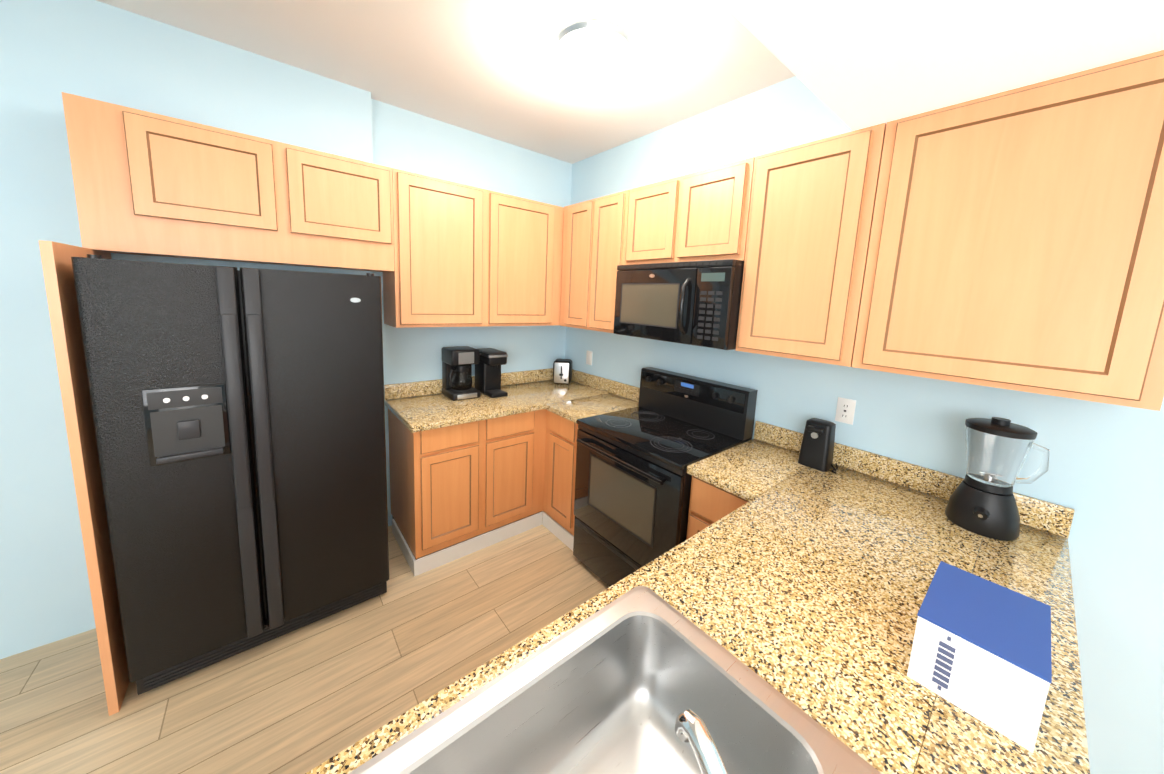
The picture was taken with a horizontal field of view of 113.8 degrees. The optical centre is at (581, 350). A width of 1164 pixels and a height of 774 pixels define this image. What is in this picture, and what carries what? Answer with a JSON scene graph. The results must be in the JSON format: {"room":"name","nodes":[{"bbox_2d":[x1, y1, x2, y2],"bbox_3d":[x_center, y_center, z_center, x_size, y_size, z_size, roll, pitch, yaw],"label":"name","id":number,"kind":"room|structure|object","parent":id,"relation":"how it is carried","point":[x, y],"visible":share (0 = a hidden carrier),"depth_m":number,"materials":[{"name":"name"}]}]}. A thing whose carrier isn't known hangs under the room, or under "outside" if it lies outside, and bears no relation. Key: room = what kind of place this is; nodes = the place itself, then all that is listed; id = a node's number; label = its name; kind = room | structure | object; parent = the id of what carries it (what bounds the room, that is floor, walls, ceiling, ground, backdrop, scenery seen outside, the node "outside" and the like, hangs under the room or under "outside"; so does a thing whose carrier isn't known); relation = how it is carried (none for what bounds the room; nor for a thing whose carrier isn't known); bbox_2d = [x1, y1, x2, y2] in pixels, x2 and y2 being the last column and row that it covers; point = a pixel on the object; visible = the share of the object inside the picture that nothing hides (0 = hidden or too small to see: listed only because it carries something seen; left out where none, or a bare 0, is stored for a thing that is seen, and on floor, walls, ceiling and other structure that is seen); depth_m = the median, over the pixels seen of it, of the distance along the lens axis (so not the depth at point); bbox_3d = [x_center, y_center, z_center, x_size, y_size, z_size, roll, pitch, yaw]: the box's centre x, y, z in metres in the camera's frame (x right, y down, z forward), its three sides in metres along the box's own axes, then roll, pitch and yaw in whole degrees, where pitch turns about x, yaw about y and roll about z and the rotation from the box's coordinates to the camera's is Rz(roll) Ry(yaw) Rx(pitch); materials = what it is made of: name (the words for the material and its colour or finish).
{"room":"kitchen","nodes":[
{"label":"kitchen","id":0,"kind":"room"},
{"bbox_2d":[0,0,376,658],"bbox_3d":[-2.451,-0.050,1.470,2.970,2.760,0.080,-4,10,-39],"label":"wall jog","id":1,"kind":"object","parent":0,"point":[51,51],"visible":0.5,"depth_m":1.62,"materials":[{"name":"blue paint"}]},
{"bbox_2d":[38,92,393,715],"bbox_3d":[-1.491,0.168,1.855,1.118,2.308,0.597,-4,10,-39],"label":"upper cabinet","id":2,"kind":"object","parent":1,"relation":"attached to","point":[149,183],"visible":0.92,"depth_m":1.59,"materials":[{"name":"brown wood"}]},
{"bbox_2d":[0,511,608,773],"bbox_3d":[0.107,1.744,-0.303,4.700,0.080,6.700,-4,10,-39],"label":"floor","id":3,"kind":"structure","parent":0,"point":[306,699],"depth_m":1.58,"materials":[{"name":"brown wood"}]},
{"bbox_2d":[71,254,388,694],"bbox_3d":[-1.516,0.469,1.841,0.910,1.714,0.634,-4,10,-39],"label":"fridge","id":4,"kind":"object","parent":3,"relation":"on","point":[239,420],"visible":1,"depth_m":1.54,"materials":[{"name":"black metal"}]},
{"bbox_2d":[388,408,545,576],"bbox_3d":[-0.791,0.812,2.645,0.870,0.878,0.606,-4,10,-39],"label":"base cabinet","id":5,"kind":"object","parent":3,"relation":"on","point":[458,491],"visible":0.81,"depth_m":2.34,"materials":[{"name":"brown wood"}]},
{"bbox_2d":[542,410,578,550],"bbox_3d":[0.086,0.840,2.725,0.606,0.878,0.424,-4,10,-39],"label":"base cabinet","id":6,"kind":"object","parent":3,"relation":"on","point":[560,465],"visible":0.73,"depth_m":2.54,"materials":[{"name":"brown wood"}]},
{"bbox_2d":[573,367,757,586],"bbox_3d":[0.420,0.770,2.208,0.692,1.188,0.754,-4,10,-39],"label":"range","id":7,"kind":"object","parent":3,"relation":"on","point":[633,478],"visible":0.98,"depth_m":2.07,"materials":[{"name":"black metal"}]},
{"bbox_2d":[686,476,748,539],"bbox_3d":[0.814,0.994,1.845,0.606,0.878,0.344,-4,10,-39],"label":"base cabinet","id":8,"kind":"object","parent":3,"relation":"on","point":[710,504],"visible":0.15,"depth_m":1.67,"materials":[{"name":"brown wood"}]},
{"bbox_3d":[0.275,1.114,0.805,2.766,0.878,0.628,-4,10,-39],"label":"base cabinet","id":9,"kind":"object","parent":3,"relation":"on","visible":0},
{"bbox_2d":[384,368,609,432],"bbox_3d":[-0.536,0.296,2.746,1.488,0.135,0.636,-4,10,-39],"label":"countertop","id":10,"kind":"structure","parent":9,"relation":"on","point":[419,405],"depth_m":2.55,"materials":[{"name":"stone"}]},
{"bbox_2d":[442,346,480,400],"bbox_3d":[-0.857,0.153,2.666,0.214,0.340,0.232,-4,10,-39],"label":"coffee maker","id":11,"kind":"object","parent":10,"relation":"on","point":[458,362],"visible":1,"depth_m":2.61,"materials":[{"name":"black plastic"}]},
{"bbox_2d":[475,348,507,397],"bbox_3d":[-0.665,0.156,2.784,0.146,0.318,0.285,-4,10,-39],"label":"pod coffee maker","id":12,"kind":"object","parent":10,"relation":"on","point":[488,374],"visible":0.88,"depth_m":2.74,"materials":[{"name":"black plastic"}]},
{"bbox_2d":[553,359,572,384],"bbox_3d":[-0.164,0.176,3.231,0.193,0.200,0.193,-4,10,-39],"label":"toaster","id":13,"kind":"object","parent":10,"relation":"on","point":[562,370],"visible":1,"depth_m":3.16,"materials":[{"name":"silver plastic"}]},
{"bbox_2d":[545,380,639,422],"bbox_3d":[0.113,0.341,2.628,0.638,0.135,0.376,-4,10,-39],"label":"countertop","id":14,"kind":"structure","parent":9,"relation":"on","point":[572,402],"depth_m":2.76,"materials":[{"name":"stone"}]},
{"bbox_2d":[305,436,1089,773],"bbox_3d":[0.314,0.618,0.692,2.796,0.135,0.780,-4,10,-39],"label":"countertop","id":15,"kind":"structure","parent":9,"relation":"on","point":[803,588],"depth_m":0.95,"materials":[{"name":"stone"}]},
{"bbox_2d":[349,586,881,773],"bbox_3d":[0.001,0.758,0.520,0.840,0.209,0.555,-4,10,-39],"label":"sink","id":16,"kind":"object","parent":15,"relation":"in","point":[619,684],"visible":1,"depth_m":0.75,"materials":[{"name":"silver metal"}]},
{"bbox_2d":[675,709,727,773],"bbox_3d":[0.199,0.587,0.417,0.071,0.173,0.274,-4,10,-39],"label":"faucet","id":17,"kind":"object","parent":15,"relation":"on","point":[691,727],"visible":1,"depth_m":0.48,"materials":[{"name":"silver metal"}]},
{"bbox_2d":[798,418,837,473],"bbox_3d":[1.101,0.432,1.742,0.114,0.212,0.157,-4,10,-39],"label":"can opener","id":18,"kind":"object","parent":15,"relation":"on","point":[817,447],"visible":0.98,"depth_m":1.72,"materials":[{"name":"black plastic"}]},
{"bbox_2d":[907,561,1051,752],"bbox_3d":[0.808,0.590,0.772,0.257,0.140,0.167,-4,10,-39],"label":"box","id":19,"kind":"object","parent":15,"relation":"on","point":[981,650],"visible":1,"depth_m":0.71,"materials":[{"name":"white cardboard"}]},
{"bbox_2d":[945,417,1048,540],"bbox_3d":[1.402,0.421,1.284,0.192,0.385,0.209,-4,10,-39],"label":"blender","id":20,"kind":"object","parent":15,"relation":"on","point":[982,501],"visible":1,"depth_m":1.25,"materials":[{"name":"black plastic"}]},
{"bbox_2d":[687,421,802,482],"bbox_3d":[0.812,0.488,1.786,0.631,0.135,0.296,-4,10,-39],"label":"countertop","id":21,"kind":"structure","parent":9,"relation":"on","point":[767,437],"depth_m":1.89,"materials":[{"name":"stone"}]},
{"bbox_2d":[97,0,795,163],"bbox_3d":[0.232,-1.066,-0.693,4.700,0.080,6.700,-4,10,-39],"label":"ceiling","id":22,"kind":"structure","parent":0,"point":[496,69],"depth_m":1.80,"materials":[{"name":"white paint"}]},
{"bbox_2d":[555,19,632,81],"bbox_3d":[0.052,-1.307,1.710,0.350,0.118,0.350,-4,10,-39],"label":"lamp fixture","id":23,"kind":"object","parent":22,"relation":"attached to","point":[594,50],"visible":0.98,"depth_m":1.62,"materials":[{"name":"white glass"}]},
{"bbox_2d":[718,0,1163,130],"bbox_3d":[0.901,-0.661,-1.480,4.500,0.448,4.343,-4,10,-39],"label":"ceiling beam","id":24,"kind":"structure","parent":22,"relation":"attached to","point":[853,65],"depth_m":0.95,"materials":[{"name":"white paint"}]},
{"bbox_2d":[371,99,571,525],"bbox_3d":[-1.916,-0.102,2.021,4.700,2.760,0.100,-4,10,-39],"label":"wall","id":25,"kind":"structure","parent":0,"point":[407,140],"depth_m":2.69,"materials":[{"name":"blue paint"}]},
{"bbox_2d":[383,168,490,327],"bbox_3d":[-0.948,-0.608,2.450,0.553,0.888,0.326,-4,10,-39],"label":"upper cabinet","id":26,"kind":"object","parent":25,"relation":"attached to","point":[467,256],"depth_m":2.32,"materials":[{"name":"brown wood"}]},
{"bbox_2d":[487,191,558,325],"bbox_3d":[-0.525,-0.637,2.794,0.539,0.888,0.326,-4,10,-39],"label":"upper cabinet","id":27,"kind":"object","parent":25,"relation":"attached to","point":[524,232],"depth_m":2.68,"materials":[{"name":"brown wood"}]},
{"bbox_2d":[555,206,563,324],"bbox_3d":[-0.167,-0.661,3.086,0.386,0.888,0.326,-4,10,-39],"label":"upper cabinet","id":28,"kind":"object","parent":25,"relation":"attached to","point":[558,247],"depth_m":2.89,"materials":[{"name":"brown wood"}]},
{"bbox_2d":[565,76,1163,773],"bbox_3d":[1.981,0.223,0.915,0.100,2.760,6.600,-4,10,-39],"label":"wall","id":29,"kind":"structure","parent":0,"point":[1103,476],"depth_m":1.41,"materials":[{"name":"blue paint"}]},
{"bbox_2d":[560,200,591,328],"bbox_3d":[0.071,-0.617,2.842,0.326,0.888,0.356,-4,10,-39],"label":"upper cabinet","id":30,"kind":"object","parent":29,"relation":"attached to","point":[574,284],"depth_m":2.74,"materials":[{"name":"brown wood"}]},
{"bbox_2d":[586,351,591,364],"bbox_3d":[0.059,0.060,3.171,0.008,0.116,0.072,-4,10,-39],"label":"outlet","id":31,"kind":"object","parent":29,"relation":"attached to","point":[588,357],"visible":1,"depth_m":3.17,"materials":[{"name":"white plastic"}]},
{"bbox_2d":[584,190,627,332],"bbox_3d":[0.282,-0.573,2.588,0.326,0.888,0.310,-4,10,-39],"label":"upper cabinet","id":32,"kind":"object","parent":29,"relation":"attached to","point":[606,213],"depth_m":2.51,"materials":[{"name":"brown wood"}]},
{"bbox_2d":[624,178,675,264],"bbox_3d":[0.514,-0.738,2.289,0.326,0.458,0.387,-4,10,-39],"label":"upper cabinet","id":33,"kind":"object","parent":29,"relation":"attached to","point":[648,212],"depth_m":2.19,"materials":[{"name":"brown wood"}]},
{"bbox_2d":[668,158,751,262],"bbox_3d":[0.759,-0.686,1.993,0.326,0.458,0.389,-4,10,-39],"label":"upper cabinet","id":34,"kind":"object","parent":29,"relation":"attached to","point":[710,212],"depth_m":1.88,"materials":[{"name":"brown wood"}]},
{"bbox_2d":[613,259,743,349],"bbox_3d":[0.571,-0.267,2.151,0.459,0.423,0.752,-4,10,-39],"label":"microwave","id":35,"kind":"object","parent":34,"relation":"attached to","point":[696,303],"visible":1,"depth_m":1.94,"materials":[{"name":"black"}]},
{"bbox_2d":[735,125,875,365],"bbox_3d":[1.026,-0.415,1.688,0.326,0.888,0.479,-4,10,-39],"label":"upper cabinet","id":36,"kind":"object","parent":29,"relation":"attached to","point":[807,203],"depth_m":1.57,"materials":[{"name":"brown wood"}]},
{"bbox_2d":[835,397,855,424],"bbox_3d":[1.223,0.280,1.762,0.008,0.116,0.072,-4,10,-39],"label":"electrical outlet","id":37,"kind":"object","parent":29,"relation":"attached to","point":[845,410],"visible":1,"depth_m":1.76,"materials":[{"name":"white plastic"}]},
{"bbox_2d":[844,50,1163,410],"bbox_3d":[1.389,-0.338,1.250,0.326,0.888,0.669,-4,10,-39],"label":"upper cabinet","id":38,"kind":"object","parent":29,"relation":"attached to","point":[1012,239],"depth_m":1.11,"materials":[{"name":"brown wood"}]}
]}

